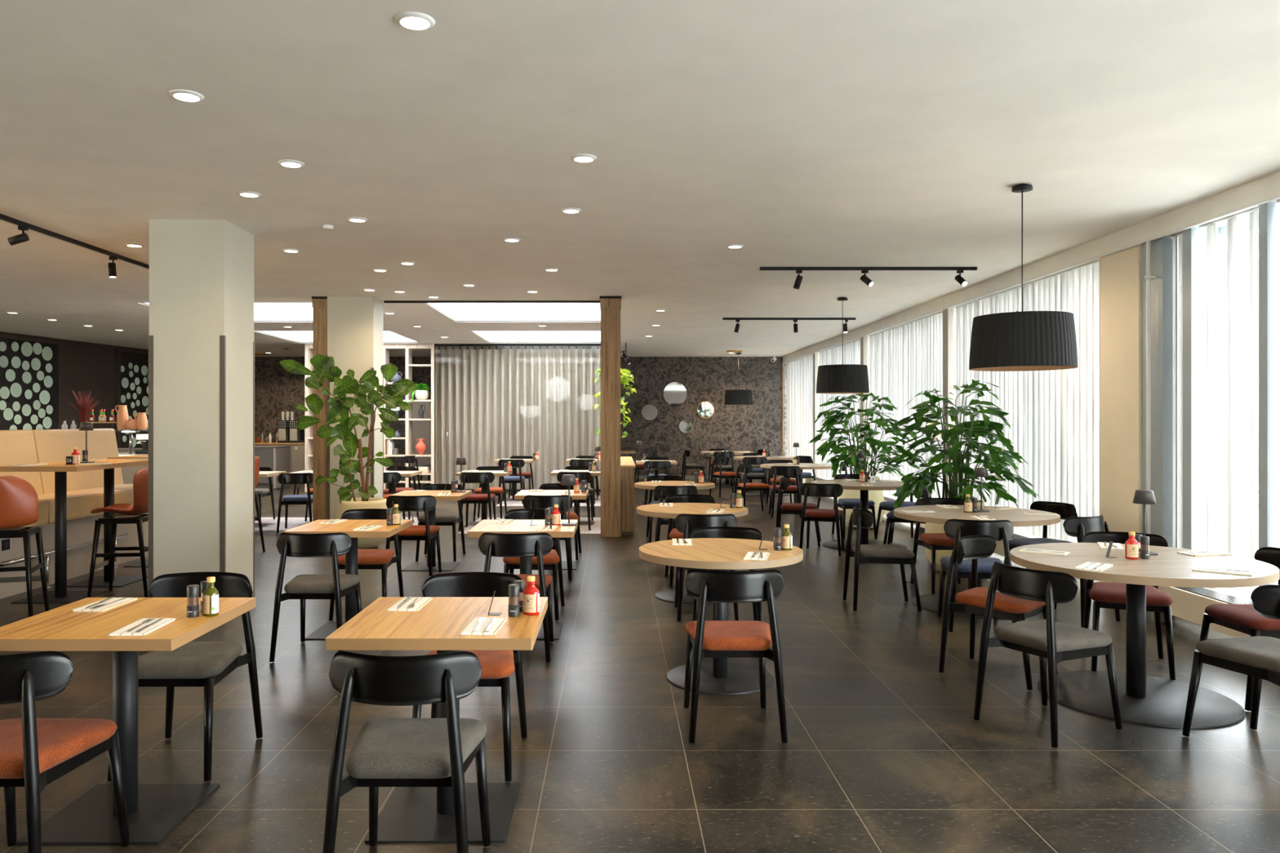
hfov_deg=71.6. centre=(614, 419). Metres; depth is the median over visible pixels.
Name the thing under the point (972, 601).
dining chair
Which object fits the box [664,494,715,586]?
dining chair
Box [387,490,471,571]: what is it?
dining table
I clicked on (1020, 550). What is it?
napkin
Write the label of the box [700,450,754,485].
round table
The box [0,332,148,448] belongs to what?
wall
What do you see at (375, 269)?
recessed light
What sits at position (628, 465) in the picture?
sideboard
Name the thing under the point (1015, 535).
grille
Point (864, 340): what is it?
trim
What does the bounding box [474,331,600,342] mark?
skylight
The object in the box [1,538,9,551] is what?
socket
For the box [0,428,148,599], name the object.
bench
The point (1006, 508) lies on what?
napkin
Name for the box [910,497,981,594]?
dining chair
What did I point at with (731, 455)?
dining chair
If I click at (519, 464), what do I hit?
dining chair
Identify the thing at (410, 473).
dining table
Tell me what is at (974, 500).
mill
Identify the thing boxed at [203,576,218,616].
sauce bottle
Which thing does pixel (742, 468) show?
dining chair
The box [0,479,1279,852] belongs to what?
floor
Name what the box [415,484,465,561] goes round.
dining chair
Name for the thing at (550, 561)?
dining chair
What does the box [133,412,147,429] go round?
terracotta jug
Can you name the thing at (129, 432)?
bar shelf
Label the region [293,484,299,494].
dining chair
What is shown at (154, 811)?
dining table
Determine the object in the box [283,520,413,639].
dining table
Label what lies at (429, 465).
dining chair
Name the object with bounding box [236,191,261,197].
recessed light
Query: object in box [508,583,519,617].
mill
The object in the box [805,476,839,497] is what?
heater
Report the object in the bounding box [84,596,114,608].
knife
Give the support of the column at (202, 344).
on the floor
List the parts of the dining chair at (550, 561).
leg, leg, seat, seat frame, backrest, leg, leg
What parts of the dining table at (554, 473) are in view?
column leg, plate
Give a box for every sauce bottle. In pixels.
[71,447,79,464]
[89,408,94,422]
[98,409,102,422]
[101,408,106,422]
[109,409,115,422]
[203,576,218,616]
[392,504,400,524]
[506,461,511,471]
[523,575,539,615]
[535,452,539,459]
[551,504,560,525]
[573,478,579,492]
[591,461,595,471]
[698,471,703,483]
[735,490,742,507]
[762,449,765,457]
[781,524,792,550]
[792,455,796,464]
[859,470,865,482]
[964,494,972,512]
[1124,531,1138,559]
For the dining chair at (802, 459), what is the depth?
17.10 m
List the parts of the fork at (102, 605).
handle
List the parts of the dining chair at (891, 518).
leg, leg, seat, seat frame, backrest, leg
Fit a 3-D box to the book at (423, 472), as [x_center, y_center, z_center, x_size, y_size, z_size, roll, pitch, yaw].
[-4.030,1.094,18.479,0.331,0.040,0.242,0,0,3]
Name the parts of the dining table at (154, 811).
plate, column leg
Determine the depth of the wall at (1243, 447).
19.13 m
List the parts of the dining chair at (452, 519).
leg, leg, seat, seat frame, backrest, leg, leg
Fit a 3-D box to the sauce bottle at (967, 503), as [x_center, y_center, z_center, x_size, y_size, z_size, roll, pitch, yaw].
[2.850,0.677,7.150,0.066,0.145,0.054,0,0,6]
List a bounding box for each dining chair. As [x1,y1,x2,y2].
[0,650,130,852]
[106,571,262,781]
[254,466,275,519]
[269,532,361,662]
[276,472,312,533]
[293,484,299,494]
[304,469,312,521]
[322,650,490,852]
[328,508,404,620]
[383,466,418,519]
[383,471,405,519]
[385,495,441,577]
[386,455,420,489]
[412,571,527,781]
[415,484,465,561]
[419,464,431,484]
[458,471,496,531]
[473,466,506,521]
[478,532,553,662]
[497,459,524,503]
[502,508,564,620]
[508,455,533,497]
[522,495,573,581]
[538,483,581,559]
[556,471,591,530]
[564,466,595,520]
[568,459,595,503]
[575,455,599,497]
[634,450,657,483]
[644,457,669,500]
[644,461,671,505]
[645,475,683,542]
[653,485,697,542]
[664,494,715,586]
[674,514,738,621]
[681,449,706,481]
[683,568,787,742]
[689,526,763,621]
[707,448,727,481]
[709,455,742,497]
[712,451,734,487]
[733,463,772,511]
[741,457,767,497]
[742,453,762,492]
[748,450,773,485]
[750,448,770,482]
[765,459,795,504]
[768,466,801,518]
[775,476,821,546]
[783,455,815,495]
[799,483,844,556]
[817,461,847,509]
[831,474,876,539]
[842,505,921,611]
[875,476,917,542]
[883,484,931,544]
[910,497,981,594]
[937,519,1017,631]
[938,534,1057,690]
[973,561,1122,747]
[1004,501,1086,585]
[1026,514,1120,627]
[1081,531,1175,679]
[1182,584,1279,736]
[1198,546,1279,711]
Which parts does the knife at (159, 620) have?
handle, blade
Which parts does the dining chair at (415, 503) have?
leg, leg, backrest, seat frame, seat, leg, leg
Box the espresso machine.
[134,433,148,453]
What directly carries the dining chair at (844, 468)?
on the floor
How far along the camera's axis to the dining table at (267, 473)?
12.50 m
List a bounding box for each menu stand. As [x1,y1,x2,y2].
[488,591,501,615]
[759,533,768,550]
[1106,541,1117,558]
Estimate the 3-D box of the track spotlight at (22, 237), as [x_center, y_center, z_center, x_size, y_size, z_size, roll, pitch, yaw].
[-4.755,-1.462,7.070,0.144,0.153,0.069,0,0,-10]
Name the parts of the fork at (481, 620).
handle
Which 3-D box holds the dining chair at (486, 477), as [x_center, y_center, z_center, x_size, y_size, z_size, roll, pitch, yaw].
[-1.860,1.103,12.100,0.473,0.786,0.529,0,0,0]
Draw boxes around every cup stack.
[281,411,284,420]
[285,411,289,420]
[290,411,293,420]
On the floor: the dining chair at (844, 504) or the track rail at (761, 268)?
the dining chair at (844, 504)
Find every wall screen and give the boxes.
[0,333,62,429]
[115,347,148,447]
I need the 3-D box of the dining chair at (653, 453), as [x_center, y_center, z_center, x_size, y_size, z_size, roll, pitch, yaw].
[0.720,1.103,20.200,0.529,0.786,0.473,0,0,12]
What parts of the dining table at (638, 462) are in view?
column leg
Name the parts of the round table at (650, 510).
plate, column leg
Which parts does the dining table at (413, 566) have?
plate, column leg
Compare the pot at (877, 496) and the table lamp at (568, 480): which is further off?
the pot at (877, 496)
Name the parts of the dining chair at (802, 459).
seat frame, seat, backrest, leg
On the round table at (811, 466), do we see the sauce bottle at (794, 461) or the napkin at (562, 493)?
the sauce bottle at (794, 461)
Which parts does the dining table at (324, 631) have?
plate, column leg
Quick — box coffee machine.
[277,420,304,442]
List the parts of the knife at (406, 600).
blade, handle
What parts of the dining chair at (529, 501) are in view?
leg, backrest, seat frame, leg, leg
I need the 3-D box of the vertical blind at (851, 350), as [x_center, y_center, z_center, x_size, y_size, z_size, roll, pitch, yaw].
[4.300,-0.111,16.875,0.040,2.602,3.422,0,0,0]
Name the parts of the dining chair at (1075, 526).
leg, backrest, leg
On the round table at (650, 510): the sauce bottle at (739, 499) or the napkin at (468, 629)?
the sauce bottle at (739, 499)
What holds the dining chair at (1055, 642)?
on the floor
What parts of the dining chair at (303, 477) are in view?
leg, leg, backrest, seat frame, seat, leg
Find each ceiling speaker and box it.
[254,353,269,355]
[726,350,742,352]
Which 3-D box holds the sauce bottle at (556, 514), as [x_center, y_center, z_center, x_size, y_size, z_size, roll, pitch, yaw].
[-0.415,0.677,6.290,0.066,0.145,0.054,0,0,15]
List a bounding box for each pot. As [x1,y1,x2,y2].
[838,476,884,528]
[924,499,989,573]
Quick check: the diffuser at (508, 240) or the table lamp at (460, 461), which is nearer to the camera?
the diffuser at (508, 240)
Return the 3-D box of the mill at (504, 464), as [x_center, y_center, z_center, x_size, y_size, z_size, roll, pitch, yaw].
[-1.565,0.691,12.700,0.043,0.118,0.043,0,0,-6]
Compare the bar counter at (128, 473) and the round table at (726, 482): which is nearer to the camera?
the bar counter at (128, 473)
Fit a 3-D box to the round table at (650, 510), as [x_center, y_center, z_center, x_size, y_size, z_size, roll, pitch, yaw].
[0.654,1.125,7.510,0.940,0.750,0.940,0,0,-20]
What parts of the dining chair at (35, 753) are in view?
leg, leg, backrest, seat frame, seat, leg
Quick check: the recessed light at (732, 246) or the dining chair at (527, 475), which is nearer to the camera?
the recessed light at (732, 246)
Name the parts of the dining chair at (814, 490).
leg, leg, backrest, seat frame, seat, leg, leg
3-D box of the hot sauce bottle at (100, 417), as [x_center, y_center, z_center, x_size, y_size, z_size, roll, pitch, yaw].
[-6.950,-0.051,11.999,0.060,0.170,0.060,0,0,0]
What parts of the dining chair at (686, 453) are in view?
leg, leg, backrest, seat frame, seat, leg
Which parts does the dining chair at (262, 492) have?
leg, seat, seat frame, backrest, leg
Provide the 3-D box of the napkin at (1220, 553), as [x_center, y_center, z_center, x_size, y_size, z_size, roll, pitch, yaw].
[3.280,0.747,4.930,0.241,0.007,0.124,0,0,-10]
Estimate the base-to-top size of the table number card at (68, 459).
0.070 m
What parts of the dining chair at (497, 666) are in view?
leg, leg, seat, backrest, seat frame, leg, leg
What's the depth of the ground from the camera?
12.88 m
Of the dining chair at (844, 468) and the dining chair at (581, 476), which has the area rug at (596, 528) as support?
the dining chair at (581, 476)
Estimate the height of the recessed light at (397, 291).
0.012 m
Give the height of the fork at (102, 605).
0.003 m
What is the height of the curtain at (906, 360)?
2.602 m
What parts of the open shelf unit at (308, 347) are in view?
rail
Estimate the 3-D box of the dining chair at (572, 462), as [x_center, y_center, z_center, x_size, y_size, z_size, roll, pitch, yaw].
[-0.575,1.103,15.980,0.473,0.786,0.529,0,0,0]
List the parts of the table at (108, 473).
plate, column leg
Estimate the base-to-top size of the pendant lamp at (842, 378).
1.230 m
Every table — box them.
[0,462,125,603]
[0,597,255,844]
[46,458,148,586]
[106,454,148,567]
[254,471,285,526]
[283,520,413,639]
[288,470,312,526]
[324,596,547,843]
[383,471,422,493]
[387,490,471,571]
[454,470,511,526]
[467,520,577,639]
[493,458,535,501]
[514,489,588,569]
[550,470,600,524]
[565,458,600,500]
[620,450,635,453]
[634,480,715,529]
[635,460,677,504]
[636,502,747,604]
[639,537,803,694]
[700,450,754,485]
[733,455,794,496]
[760,462,831,511]
[810,479,915,551]
[893,505,1060,618]
[1009,542,1279,728]
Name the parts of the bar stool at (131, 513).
leg, foot plate, leg, seat frame, leg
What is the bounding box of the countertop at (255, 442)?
[254,442,304,444]
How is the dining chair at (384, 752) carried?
on the floor
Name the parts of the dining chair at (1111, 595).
leg, leg, backrest, seat frame, seat, leg, leg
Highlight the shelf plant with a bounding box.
[409,382,429,403]
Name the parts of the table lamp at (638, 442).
lamp shade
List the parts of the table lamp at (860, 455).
lamp shade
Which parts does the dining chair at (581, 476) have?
backrest, seat frame, leg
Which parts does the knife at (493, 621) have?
handle, blade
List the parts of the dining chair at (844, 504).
leg, leg, backrest, seat frame, seat, leg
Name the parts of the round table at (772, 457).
column leg, plate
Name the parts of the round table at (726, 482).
column leg, plate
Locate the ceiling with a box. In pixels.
[0,0,1279,356]
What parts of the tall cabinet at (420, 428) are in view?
door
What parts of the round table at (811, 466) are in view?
column leg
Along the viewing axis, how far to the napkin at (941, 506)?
7.57 m
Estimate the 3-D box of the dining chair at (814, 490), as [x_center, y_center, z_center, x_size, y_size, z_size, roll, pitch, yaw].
[2.340,1.103,9.980,0.473,0.786,0.529,0,0,20]
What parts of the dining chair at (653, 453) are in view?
leg, leg, seat, backrest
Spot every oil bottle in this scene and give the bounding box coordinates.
[61,417,67,429]
[70,417,76,429]
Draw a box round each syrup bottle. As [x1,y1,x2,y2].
[260,431,264,442]
[268,431,271,442]
[275,430,278,442]
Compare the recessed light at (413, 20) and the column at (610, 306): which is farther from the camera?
the column at (610, 306)
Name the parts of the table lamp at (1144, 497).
stem, lamp shade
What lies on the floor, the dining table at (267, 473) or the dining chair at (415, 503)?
the dining chair at (415, 503)
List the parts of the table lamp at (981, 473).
stem, lamp shade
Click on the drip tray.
(138, 451)
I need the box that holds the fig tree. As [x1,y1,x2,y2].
[280,354,417,548]
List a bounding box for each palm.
[808,392,923,528]
[879,378,1038,573]
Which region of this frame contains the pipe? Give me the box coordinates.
[1145,240,1155,533]
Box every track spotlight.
[7,225,29,245]
[107,256,117,277]
[733,320,740,333]
[793,270,803,289]
[793,320,798,333]
[843,320,848,333]
[860,269,873,286]
[954,269,967,286]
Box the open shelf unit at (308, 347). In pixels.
[304,343,437,492]
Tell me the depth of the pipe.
6.95 m
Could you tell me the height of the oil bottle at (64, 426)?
0.155 m
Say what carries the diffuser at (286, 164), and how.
attached to the recessed light at (286, 162)
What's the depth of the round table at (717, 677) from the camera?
5.04 m
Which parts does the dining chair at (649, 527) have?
leg, leg, seat, backrest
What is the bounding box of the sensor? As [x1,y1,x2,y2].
[322,224,333,230]
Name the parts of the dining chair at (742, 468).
leg, leg, backrest, seat frame, seat, leg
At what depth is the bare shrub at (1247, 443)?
11.20 m
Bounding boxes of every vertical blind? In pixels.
[786,354,813,474]
[818,338,860,479]
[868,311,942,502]
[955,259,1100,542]
[1169,231,1182,548]
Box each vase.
[391,371,401,382]
[394,431,399,437]
[415,438,426,454]
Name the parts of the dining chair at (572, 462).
backrest, leg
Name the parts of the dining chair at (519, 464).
leg, backrest, seat frame, seat, leg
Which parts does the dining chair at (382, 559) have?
leg, seat, seat frame, backrest, leg, leg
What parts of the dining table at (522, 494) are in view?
column leg, plate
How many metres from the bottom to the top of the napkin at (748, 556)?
0.007 m
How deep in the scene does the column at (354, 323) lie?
11.32 m
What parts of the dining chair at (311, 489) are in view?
leg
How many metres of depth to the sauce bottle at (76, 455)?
7.48 m
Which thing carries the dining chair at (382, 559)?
on the floor
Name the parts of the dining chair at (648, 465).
leg, backrest, leg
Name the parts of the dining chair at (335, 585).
leg, leg, backrest, seat frame, seat, leg, leg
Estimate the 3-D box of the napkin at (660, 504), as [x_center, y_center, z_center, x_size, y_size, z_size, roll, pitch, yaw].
[0.454,0.747,7.779,0.124,0.007,0.241,0,0,4]
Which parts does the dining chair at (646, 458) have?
seat, backrest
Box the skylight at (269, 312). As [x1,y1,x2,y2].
[142,302,312,321]
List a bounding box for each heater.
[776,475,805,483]
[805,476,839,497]
[883,496,925,532]
[993,533,1079,578]
[1151,585,1252,637]
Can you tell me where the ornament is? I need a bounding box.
[391,407,399,418]
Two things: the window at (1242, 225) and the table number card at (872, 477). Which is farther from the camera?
the table number card at (872, 477)
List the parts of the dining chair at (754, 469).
backrest, seat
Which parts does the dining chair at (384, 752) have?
leg, leg, backrest, seat frame, seat, leg, leg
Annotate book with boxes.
[386,440,388,454]
[388,439,392,454]
[390,441,394,454]
[415,466,429,469]
[418,468,430,471]
[422,471,431,473]
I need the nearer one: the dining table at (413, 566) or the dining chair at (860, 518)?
the dining chair at (860, 518)
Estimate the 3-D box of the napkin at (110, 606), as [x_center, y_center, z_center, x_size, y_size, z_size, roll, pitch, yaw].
[-2.055,0.747,3.579,0.124,0.007,0.241,0,0,2]
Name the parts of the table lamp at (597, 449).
lamp shade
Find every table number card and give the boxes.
[66,456,72,464]
[870,475,875,482]
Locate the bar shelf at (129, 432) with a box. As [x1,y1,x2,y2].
[0,429,148,453]
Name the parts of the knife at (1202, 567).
handle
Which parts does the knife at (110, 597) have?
blade, handle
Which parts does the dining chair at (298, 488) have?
leg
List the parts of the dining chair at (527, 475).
leg, seat, backrest, leg, leg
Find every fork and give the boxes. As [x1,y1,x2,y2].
[78,462,104,463]
[88,598,125,608]
[126,617,155,631]
[407,597,418,608]
[474,617,485,631]
[905,510,930,511]
[1026,548,1064,552]
[1085,562,1096,568]
[1190,551,1220,554]
[1196,567,1245,573]
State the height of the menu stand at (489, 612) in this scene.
0.088 m
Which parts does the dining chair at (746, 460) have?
seat, backrest, seat frame, leg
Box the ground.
[1218,492,1258,558]
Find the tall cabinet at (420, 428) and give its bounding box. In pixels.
[412,399,431,484]
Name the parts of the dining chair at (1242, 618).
leg, seat, seat frame, leg, backrest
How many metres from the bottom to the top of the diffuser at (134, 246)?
0.001 m
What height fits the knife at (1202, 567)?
0.005 m
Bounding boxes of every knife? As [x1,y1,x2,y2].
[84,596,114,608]
[135,617,162,632]
[396,596,411,608]
[484,617,496,631]
[1022,549,1064,553]
[1027,512,1054,513]
[1093,563,1103,568]
[1186,550,1215,553]
[1201,567,1249,572]
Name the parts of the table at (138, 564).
plate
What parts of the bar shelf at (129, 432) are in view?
post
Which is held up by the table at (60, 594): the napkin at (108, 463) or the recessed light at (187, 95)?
the napkin at (108, 463)
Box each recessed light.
[124,243,143,247]
[168,88,204,102]
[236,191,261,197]
[277,159,304,168]
[282,248,299,253]
[346,217,367,222]
[362,288,375,291]
[372,268,387,271]
[393,289,405,293]
[395,11,435,30]
[399,261,415,265]
[427,295,439,297]
[462,283,475,286]
[502,237,520,242]
[526,289,538,293]
[544,267,559,271]
[560,207,581,213]
[570,154,596,162]
[726,244,743,248]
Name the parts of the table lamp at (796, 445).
lamp shade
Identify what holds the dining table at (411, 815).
on the floor
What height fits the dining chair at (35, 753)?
0.786 m
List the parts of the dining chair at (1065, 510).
seat, leg, backrest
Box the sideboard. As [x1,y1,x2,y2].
[620,456,635,535]
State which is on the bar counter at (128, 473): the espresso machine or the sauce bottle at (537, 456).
the espresso machine
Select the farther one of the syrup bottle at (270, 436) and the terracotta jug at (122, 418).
the syrup bottle at (270, 436)
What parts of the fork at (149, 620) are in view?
handle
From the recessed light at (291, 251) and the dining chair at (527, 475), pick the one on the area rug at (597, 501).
the dining chair at (527, 475)
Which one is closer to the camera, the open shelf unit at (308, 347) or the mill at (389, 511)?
the mill at (389, 511)
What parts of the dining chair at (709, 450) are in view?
leg, backrest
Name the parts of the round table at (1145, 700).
column leg, plate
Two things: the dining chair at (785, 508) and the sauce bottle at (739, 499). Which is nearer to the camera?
the sauce bottle at (739, 499)
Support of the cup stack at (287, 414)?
on the coffee machine
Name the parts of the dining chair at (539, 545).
leg, backrest, seat, leg, leg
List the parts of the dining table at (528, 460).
column leg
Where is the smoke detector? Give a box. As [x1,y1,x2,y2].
[282,346,293,350]
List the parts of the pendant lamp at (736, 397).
lamp shade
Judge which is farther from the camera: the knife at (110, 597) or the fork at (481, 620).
the knife at (110, 597)
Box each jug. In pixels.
[115,404,128,429]
[125,418,137,429]
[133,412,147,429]
[418,404,425,418]
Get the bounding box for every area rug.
[254,517,417,530]
[457,517,600,533]
[496,496,600,506]
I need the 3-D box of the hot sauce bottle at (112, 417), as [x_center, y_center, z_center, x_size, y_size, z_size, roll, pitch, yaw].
[-6.800,-0.051,11.999,0.060,0.170,0.060,0,0,0]
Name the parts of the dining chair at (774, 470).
leg, leg, seat, seat frame, backrest, leg, leg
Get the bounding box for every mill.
[82,449,88,462]
[186,584,199,617]
[200,580,207,613]
[386,508,392,525]
[451,480,455,492]
[453,480,457,491]
[503,463,506,471]
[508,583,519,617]
[513,580,524,612]
[545,508,551,525]
[547,507,553,524]
[581,480,585,492]
[588,462,591,471]
[694,472,698,483]
[729,493,734,507]
[773,527,781,547]
[773,528,781,551]
[863,471,867,481]
[971,497,977,512]
[1134,533,1142,556]
[1140,536,1149,559]
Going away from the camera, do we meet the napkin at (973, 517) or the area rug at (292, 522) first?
the napkin at (973, 517)
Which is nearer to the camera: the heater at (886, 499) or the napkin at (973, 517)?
the napkin at (973, 517)
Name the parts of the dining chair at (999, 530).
leg, leg, seat frame, seat, backrest, leg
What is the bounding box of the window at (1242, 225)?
[1218,215,1258,592]
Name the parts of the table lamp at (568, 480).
stem, lamp shade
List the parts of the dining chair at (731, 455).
leg, seat, seat frame, backrest, leg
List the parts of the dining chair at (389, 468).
seat, backrest, leg, leg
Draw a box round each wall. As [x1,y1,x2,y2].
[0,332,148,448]
[254,356,786,475]
[434,343,600,491]
[782,170,1279,600]
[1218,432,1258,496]
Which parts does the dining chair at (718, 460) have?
leg, leg, backrest, seat frame, seat, leg, leg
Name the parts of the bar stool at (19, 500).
seat frame, foot plate, leg, leg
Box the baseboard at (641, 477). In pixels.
[400,475,778,479]
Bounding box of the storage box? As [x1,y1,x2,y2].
[393,448,398,454]
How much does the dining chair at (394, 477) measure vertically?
0.786 m
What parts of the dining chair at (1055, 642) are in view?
leg, backrest, leg, seat frame, leg, seat, leg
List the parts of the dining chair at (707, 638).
leg, leg, seat, seat frame, backrest, leg, leg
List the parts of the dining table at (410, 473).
column leg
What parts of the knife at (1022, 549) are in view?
handle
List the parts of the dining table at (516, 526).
column leg, plate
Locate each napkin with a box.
[8,463,47,466]
[71,597,137,611]
[75,462,111,464]
[80,459,106,461]
[108,617,175,635]
[126,458,148,460]
[318,519,347,524]
[352,524,382,530]
[386,596,432,611]
[407,489,426,492]
[436,493,451,495]
[459,617,506,635]
[490,519,514,524]
[528,489,543,492]
[535,525,558,530]
[561,492,574,495]
[658,502,673,506]
[671,538,693,545]
[705,509,724,513]
[742,551,769,559]
[813,481,835,483]
[860,484,873,486]
[900,510,935,512]
[935,504,959,508]
[969,515,995,519]
[986,506,1017,510]
[1018,547,1069,555]
[1022,512,1060,515]
[1073,561,1112,571]
[1097,542,1124,549]
[1177,551,1231,556]
[1191,566,1253,576]
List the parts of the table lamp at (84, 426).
stem, lamp shade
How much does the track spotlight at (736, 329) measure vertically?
0.200 m
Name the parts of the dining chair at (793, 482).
leg, backrest, seat frame, seat, leg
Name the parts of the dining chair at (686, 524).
leg, leg, backrest, seat frame, leg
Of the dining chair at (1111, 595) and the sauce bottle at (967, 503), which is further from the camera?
the sauce bottle at (967, 503)
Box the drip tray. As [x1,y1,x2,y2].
[134,449,148,453]
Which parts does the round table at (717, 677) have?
column leg, plate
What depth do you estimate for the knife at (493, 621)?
3.18 m
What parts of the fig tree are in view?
pot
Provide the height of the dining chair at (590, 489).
0.786 m
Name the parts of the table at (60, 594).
plate, column leg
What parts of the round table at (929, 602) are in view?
column leg, plate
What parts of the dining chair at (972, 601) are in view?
leg, leg, backrest, seat frame, seat, leg, leg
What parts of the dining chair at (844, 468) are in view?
leg, backrest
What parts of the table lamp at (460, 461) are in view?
lamp shade, stem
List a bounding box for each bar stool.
[0,475,48,617]
[87,467,148,597]
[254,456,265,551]
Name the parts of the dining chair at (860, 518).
leg, leg, backrest, seat frame, seat, leg, leg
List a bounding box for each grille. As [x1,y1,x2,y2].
[883,496,896,501]
[1011,533,1027,538]
[1174,586,1252,604]
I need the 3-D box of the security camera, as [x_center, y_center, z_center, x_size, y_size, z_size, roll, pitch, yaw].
[3.929,-1.488,21.898,0.090,0.164,0.224,0,0,24]
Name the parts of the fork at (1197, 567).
handle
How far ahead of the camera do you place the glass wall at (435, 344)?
18.39 m
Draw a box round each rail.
[0,213,149,269]
[0,533,128,587]
[383,300,599,302]
[722,317,855,319]
[760,266,977,270]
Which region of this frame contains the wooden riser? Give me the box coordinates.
[92,422,116,429]
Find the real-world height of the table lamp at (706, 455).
0.356 m
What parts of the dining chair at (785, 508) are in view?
leg, leg, backrest, seat frame, seat, leg, leg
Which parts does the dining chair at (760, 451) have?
backrest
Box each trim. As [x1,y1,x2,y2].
[311,296,327,521]
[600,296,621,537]
[782,193,1279,363]
[782,363,783,456]
[813,351,823,477]
[860,335,869,471]
[942,306,955,497]
[1141,236,1177,547]
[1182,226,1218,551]
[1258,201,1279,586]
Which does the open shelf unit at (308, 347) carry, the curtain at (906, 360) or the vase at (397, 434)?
the vase at (397, 434)
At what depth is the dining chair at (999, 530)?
6.26 m
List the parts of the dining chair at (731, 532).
leg, leg, backrest, leg, leg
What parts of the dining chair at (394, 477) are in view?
seat, backrest, leg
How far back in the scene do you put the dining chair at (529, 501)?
8.26 m
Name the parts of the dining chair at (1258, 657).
leg, seat, seat frame, leg, backrest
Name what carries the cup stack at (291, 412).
on the coffee machine
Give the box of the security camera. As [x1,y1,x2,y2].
[771,355,776,362]
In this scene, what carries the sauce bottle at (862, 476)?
on the round table at (877, 485)
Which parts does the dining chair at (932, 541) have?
leg, leg, seat frame, seat, backrest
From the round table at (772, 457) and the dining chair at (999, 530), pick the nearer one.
the dining chair at (999, 530)
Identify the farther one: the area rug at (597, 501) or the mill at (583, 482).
the area rug at (597, 501)
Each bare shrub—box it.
[1218,404,1258,473]
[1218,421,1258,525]
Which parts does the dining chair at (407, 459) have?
backrest, leg, leg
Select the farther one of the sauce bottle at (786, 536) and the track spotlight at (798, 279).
the track spotlight at (798, 279)
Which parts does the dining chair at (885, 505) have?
leg, seat frame, leg, seat, leg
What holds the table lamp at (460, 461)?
on the dining table at (413, 566)
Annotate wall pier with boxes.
[1100,244,1141,582]
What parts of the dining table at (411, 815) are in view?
plate, column leg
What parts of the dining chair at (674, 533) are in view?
leg, leg, seat, backrest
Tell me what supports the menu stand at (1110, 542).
on the round table at (1145, 700)
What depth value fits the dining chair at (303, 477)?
11.73 m
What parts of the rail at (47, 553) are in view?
post, rail, post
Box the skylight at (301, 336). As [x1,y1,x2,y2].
[257,331,418,342]
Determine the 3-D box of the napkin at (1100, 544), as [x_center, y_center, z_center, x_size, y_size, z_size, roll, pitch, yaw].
[2.930,0.747,5.239,0.124,0.007,0.241,0,0,25]
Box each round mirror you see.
[640,404,657,420]
[662,381,687,405]
[679,420,691,432]
[697,400,714,418]
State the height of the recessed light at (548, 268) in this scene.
0.012 m
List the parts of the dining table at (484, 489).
plate, column leg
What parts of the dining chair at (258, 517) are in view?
leg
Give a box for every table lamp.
[79,422,94,462]
[455,457,466,492]
[561,474,577,525]
[594,446,600,471]
[635,440,641,460]
[702,452,711,483]
[765,439,771,456]
[792,442,799,458]
[855,451,865,481]
[973,467,990,512]
[1133,489,1158,555]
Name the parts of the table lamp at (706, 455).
stem, lamp shade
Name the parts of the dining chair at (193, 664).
leg, leg, seat, seat frame, backrest, leg, leg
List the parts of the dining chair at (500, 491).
leg, leg, seat, backrest, seat frame, leg, leg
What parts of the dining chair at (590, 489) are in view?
backrest, seat, leg, leg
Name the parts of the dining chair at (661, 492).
leg, leg, seat frame, seat, backrest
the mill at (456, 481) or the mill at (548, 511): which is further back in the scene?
the mill at (456, 481)
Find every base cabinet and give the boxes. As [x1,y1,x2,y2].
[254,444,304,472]
[254,445,290,488]
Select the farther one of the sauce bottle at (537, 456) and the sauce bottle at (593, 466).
the sauce bottle at (537, 456)
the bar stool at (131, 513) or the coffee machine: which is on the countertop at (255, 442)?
the coffee machine
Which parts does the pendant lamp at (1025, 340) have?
cord, lamp shade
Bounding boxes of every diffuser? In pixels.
[127,244,141,247]
[173,93,199,101]
[240,193,257,197]
[280,162,301,167]
[350,218,364,222]
[400,17,430,29]
[505,239,518,241]
[564,209,578,213]
[573,156,593,162]
[728,245,741,248]
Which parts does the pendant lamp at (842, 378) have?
lamp shade, cord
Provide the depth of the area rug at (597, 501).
15.79 m
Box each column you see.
[148,219,254,597]
[326,296,383,519]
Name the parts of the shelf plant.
pot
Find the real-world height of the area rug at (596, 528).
0.008 m
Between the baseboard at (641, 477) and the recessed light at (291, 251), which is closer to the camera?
the recessed light at (291, 251)
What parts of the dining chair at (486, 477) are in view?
leg, leg, backrest, seat frame, seat, leg, leg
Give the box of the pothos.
[594,368,635,439]
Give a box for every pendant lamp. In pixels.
[724,352,752,404]
[816,297,869,393]
[968,183,1078,371]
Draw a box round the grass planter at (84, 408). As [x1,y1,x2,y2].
[71,391,98,428]
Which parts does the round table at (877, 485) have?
column leg, plate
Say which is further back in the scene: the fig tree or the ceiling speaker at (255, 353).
the ceiling speaker at (255, 353)
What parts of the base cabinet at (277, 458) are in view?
door, panel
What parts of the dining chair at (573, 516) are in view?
backrest, seat, leg, leg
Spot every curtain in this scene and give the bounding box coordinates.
[436,346,600,488]
[1198,207,1258,595]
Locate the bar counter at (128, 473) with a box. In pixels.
[117,448,148,484]
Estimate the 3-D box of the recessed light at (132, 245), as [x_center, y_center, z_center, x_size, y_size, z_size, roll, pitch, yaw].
[-4.319,-1.564,7.972,0.156,0.012,0.156,0,0,0]
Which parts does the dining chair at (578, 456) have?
backrest, leg, leg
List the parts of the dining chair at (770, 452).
seat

